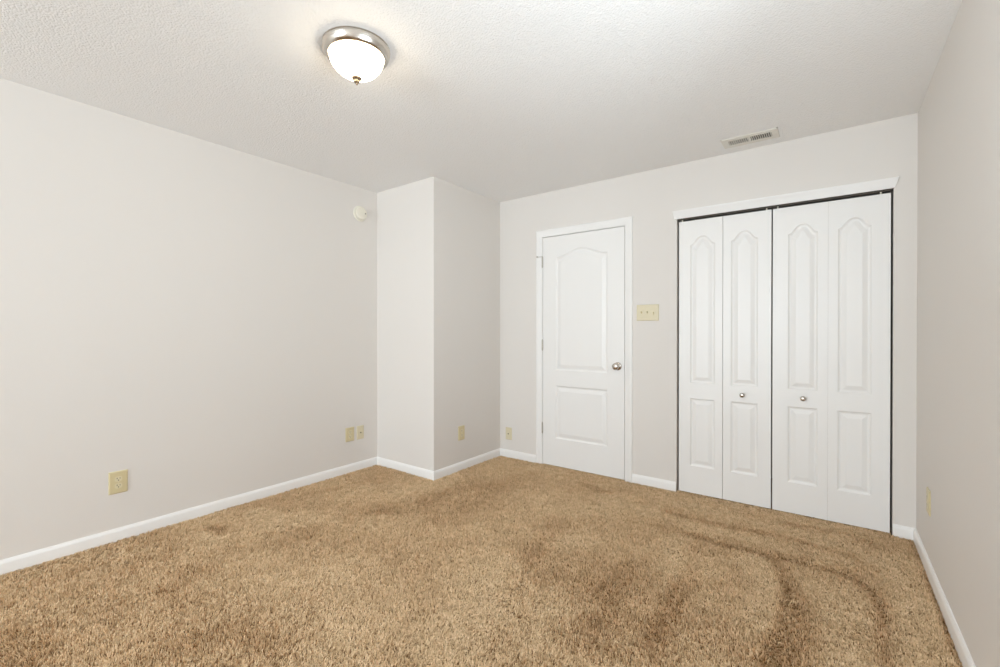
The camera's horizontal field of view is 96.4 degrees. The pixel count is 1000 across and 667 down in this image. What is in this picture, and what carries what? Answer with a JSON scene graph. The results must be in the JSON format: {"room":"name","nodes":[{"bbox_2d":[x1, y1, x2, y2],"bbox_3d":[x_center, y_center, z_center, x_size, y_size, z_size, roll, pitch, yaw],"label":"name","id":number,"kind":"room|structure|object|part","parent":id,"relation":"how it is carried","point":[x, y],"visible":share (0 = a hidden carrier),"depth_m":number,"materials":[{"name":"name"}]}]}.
{"room":"empty bedroom","nodes":[
{"label":"empty bedroom","id":0,"kind":"room"},
{"bbox_2d":[0,78,376,559],"bbox_3d":[-3.269,-0.028,1.208,0.120,2.449,7.104,0,0,37],"label":"wall","id":1,"kind":"structure","parent":0,"point":[196,318],"depth_m":2.73,"materials":[{"name":"beige paint"}]},
{"bbox_2d":[108,469,127,494],"bbox_3d":[-2.188,0.852,2.564,0.009,0.127,0.086,0,0,37],"label":"electrical outlet","id":2,"kind":"object","parent":1,"relation":"attached to","point":[117,480],"visible":1,"depth_m":2.56,"materials":[{"name":"beige plastic"}]},
{"bbox_2d":[115,483,121,488],"bbox_3d":[-2.185,0.872,2.562,0.003,0.029,0.034,0,0,37],"label":"receptacle","id":3,"kind":"object","parent":2,"relation":"attached to","point":[117,485],"depth_m":2.56,"materials":[{"name":"beige plastic"}]},
{"bbox_2d":[115,476,121,481],"bbox_3d":[-2.185,0.833,2.562,0.003,0.029,0.034,0,0,37],"label":"receptacle","id":4,"kind":"object","parent":2,"relation":"attached to","point":[117,478],"depth_m":2.56,"materials":[{"name":"beige plastic"}]},
{"bbox_2d":[0,457,376,576],"bbox_3d":[-3.216,1.159,1.174,0.013,0.076,7.104,0,0,37],"label":"baseboard","id":5,"kind":"structure","parent":1,"relation":"attached to","point":[39,556],"depth_m":2.71,"materials":[{"name":"white paint"}]},
{"bbox_2d":[345,427,353,441],"bbox_3d":[-1.273,0.857,3.798,0.009,0.118,0.083,0,0,37],"label":"electrical outlet","id":6,"kind":"object","parent":1,"relation":"attached to","point":[349,432],"visible":1,"depth_m":3.79,"materials":[{"name":"beige plastic"}]},
{"bbox_2d":[353,206,366,221],"bbox_3d":[-1.200,-1.037,3.865,0.037,0.134,0.134,0,0,37],"label":"smoke detector","id":7,"kind":"object","parent":1,"relation":"attached to","point":[359,212],"visible":1,"depth_m":3.85,"materials":[{"name":"beige plastic"}]},
{"bbox_2d":[357,425,363,439],"bbox_3d":[-1.211,0.858,3.881,0.009,0.116,0.072,0,0,37],"label":"wall jack","id":8,"kind":"object","parent":1,"relation":"attached to","point":[360,429],"visible":1,"depth_m":3.88,"materials":[{"name":"beige plastic"}]},
{"bbox_2d":[377,177,499,470],"bbox_3d":[-0.566,-0.040,4.258,0.833,2.449,1.016,0,0,37],"label":"wall","id":9,"kind":"structure","parent":0,"point":[438,240],"depth_m":3.84,"materials":[{"name":"beige paint"}]},
{"bbox_2d":[377,457,433,480],"bbox_3d":[-0.819,1.148,3.810,0.726,0.076,0.013,0,0,37],"label":"baseboard","id":10,"kind":"structure","parent":9,"relation":"attached to","point":[421,472],"depth_m":3.79,"materials":[{"name":"white paint"}]},
{"bbox_2d":[458,425,464,440],"bbox_3d":[-0.332,0.861,3.871,0.009,0.122,0.080,0,0,37],"label":"electrical outlet","id":11,"kind":"object","parent":9,"relation":"attached to","point":[461,429],"visible":1,"depth_m":3.86,"materials":[{"name":"beige plastic"}]},
{"bbox_2d":[434,448,499,479],"bbox_3d":[-0.265,1.147,3.958,0.013,0.076,0.909,0,0,37],"label":"baseboard","id":12,"kind":"structure","parent":9,"relation":"attached to","point":[454,468],"depth_m":3.90,"materials":[{"name":"white paint"}]},
{"bbox_2d":[0,0,961,201],"bbox_3d":[-1.229,-1.300,0.766,3.919,0.100,9.070,0,0,37],"label":"ceiling","id":13,"kind":"structure","parent":0,"point":[497,100],"depth_m":2.15,"materials":[{"name":"white paint"}]},
{"bbox_2d":[322,26,389,84],"bbox_3d":[-0.629,-1.173,1.965,0.287,0.164,0.287,0,0,37],"label":"ceiling light","id":14,"kind":"object","parent":13,"relation":"attached to","point":[358,54],"visible":1,"depth_m":1.89,"materials":[{"name":"white glass"}]},
{"bbox_3d":[-0.629,-1.169,1.965,0.229,0.096,0.229,0,0,37],"label":"lamp shade","id":15,"kind":"part","parent":14,"relation":"part of","materials":[{"name":"white glass"}]},
{"bbox_2d":[720,127,779,148],"bbox_3d":[1.612,-1.255,2.886,0.318,0.008,0.158,0,0,37],"label":"ceiling vent","id":16,"kind":"object","parent":13,"relation":"in","point":[772,133],"visible":1,"depth_m":2.87,"materials":[{"name":"white metal"}]},
{"bbox_2d":[0,460,961,666],"bbox_3d":[-1.229,1.254,0.776,3.919,0.111,9.070,0,0,37],"label":"floor","id":17,"kind":"structure","parent":0,"point":[573,586],"depth_m":1.91,"materials":[{"name":"brown carpet"}]},
{"bbox_2d":[0,455,962,666],"bbox_3d":[-1.464,1.192,0.459,3.679,0.016,8.040,0,0,37],"label":"carpet","id":18,"kind":"object","parent":17,"relation":"on","point":[571,484],"visible":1,"depth_m":2.13,"materials":[{"name":"brown carpet"}]},
{"bbox_2d":[500,113,917,532],"bbox_3d":[1.276,-0.037,3.452,3.086,2.449,0.120,0,0,37],"label":"wall","id":19,"kind":"structure","parent":0,"point":[888,148],"depth_m":3.36,"materials":[{"name":"beige paint"}]},
{"bbox_2d":[506,427,511,439],"bbox_3d":[0.082,0.953,4.260,0.072,0.116,0.009,0,0,37],"label":"wall jack","id":20,"kind":"object","parent":19,"relation":"attached to","point":[508,430],"visible":1,"depth_m":4.25,"materials":[{"name":"beige plastic"}]},
{"bbox_2d":[500,448,535,462],"bbox_3d":[0.162,1.146,4.199,0.414,0.076,0.013,0,0,37],"label":"baseboard","id":21,"kind":"structure","parent":19,"relation":"attached to","point":[504,452],"depth_m":4.18,"materials":[{"name":"white paint"}]},
{"bbox_2d":[536,226,624,479],"bbox_3d":[0.662,0.157,3.816,0.812,2.032,0.103,0,0,37],"label":"door","id":22,"kind":"structure","parent":19,"relation":"in","point":[583,341],"depth_m":3.79,"materials":[{"name":"white paint"}]},
{"bbox_3d":[0.933,0.265,3.592,0.066,0.066,0.066,0,0,37],"label":"knob","id":23,"kind":"part","parent":22,"relation":"part of","materials":[{"name":"silver metal"}]},
{"bbox_2d":[536,216,632,482],"bbox_3d":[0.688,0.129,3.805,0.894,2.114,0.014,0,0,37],"label":"trim","id":24,"kind":"structure","parent":19,"relation":"attached to","point":[627,221],"depth_m":3.57,"materials":[{"name":"white paint"}]},
{"bbox_2d":[637,304,658,320],"bbox_3d":[1.140,-0.162,3.463,0.172,0.125,0.022,0,0,37],"label":"light switch","id":25,"kind":"object","parent":19,"relation":"attached to","point":[644,312],"visible":1,"depth_m":3.46,"materials":[{"name":"beige plastic"}]},
{"bbox_2d":[632,474,675,491],"bbox_3d":[1.182,1.149,3.443,0.336,0.076,0.013,0,0,37],"label":"baseboard","id":26,"kind":"structure","parent":19,"relation":"attached to","point":[639,479],"depth_m":3.44,"materials":[{"name":"white paint"}]},
{"bbox_2d":[679,208,771,508],"bbox_3d":[1.576,0.162,3.170,0.592,2.025,0.065,0,0,37],"label":"door","id":27,"kind":"structure","parent":19,"relation":"in","point":[725,262],"depth_m":3.16,"materials":[{"name":"white paint"}]},
{"bbox_2d":[678,188,892,220],"bbox_3d":[1.831,-0.855,3.003,1.212,0.022,0.030,0,0,37],"label":"trim","id":28,"kind":"structure","parent":19,"relation":"attached to","point":[885,190],"depth_m":2.93,"materials":[{"name":"brown metal"}]},
{"bbox_2d":[673,177,898,219],"bbox_3d":[1.802,-0.880,2.968,1.269,0.058,0.024,0,0,37],"label":"trim","id":29,"kind":"structure","parent":19,"relation":"attached to","point":[888,183],"depth_m":2.90,"materials":[{"name":"white paint"}]},
{"bbox_2d":[772,192,890,532],"bbox_3d":[2.060,0.164,2.811,0.596,2.025,0.065,0,0,37],"label":"door","id":30,"kind":"structure","parent":19,"relation":"in","point":[832,259],"depth_m":2.80,"materials":[{"name":"white paint"}]},
{"bbox_2d":[892,524,914,540],"bbox_3d":[2.338,1.153,2.587,0.102,0.076,0.013,0,0,37],"label":"baseboard","id":31,"kind":"structure","parent":19,"relation":"attached to","point":[905,532],"depth_m":2.59,"materials":[{"name":"white paint"}]},
{"bbox_2d":[681,192,891,486],"bbox_3d":[1.588,-0.038,3.743,2.686,2.449,0.720,0,0,37],"label":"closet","id":32,"kind":"structure","parent":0,"point":[886,192],"depth_m":3.66,"materials":[{"name":"grey paint"}]},
{"bbox_2d":[916,0,999,666],"bbox_3d":[0.050,-0.020,-0.693,0.120,2.449,8.000,0,0,37],"label":"wall","id":33,"kind":"structure","parent":0,"point":[958,437],"depth_m":1.65,"materials":[{"name":"beige paint"}]},
{"bbox_2d":[926,487,930,516],"bbox_3d":[2.131,0.836,2.227,0.009,0.124,0.084,0,0,37],"label":"electrical outlet","id":34,"kind":"object","parent":33,"relation":"attached to","point":[928,492],"visible":1,"depth_m":2.20,"materials":[{"name":"beige plastic"}]},
{"bbox_2d":[913,528,975,666],"bbox_3d":[-0.003,1.167,-0.649,0.013,0.076,8.000,0,0,37],"label":"baseboard","id":35,"kind":"structure","parent":33,"relation":"attached to","point":[955,633],"depth_m":1.86,"materials":[{"name":"white paint"}]}
]}

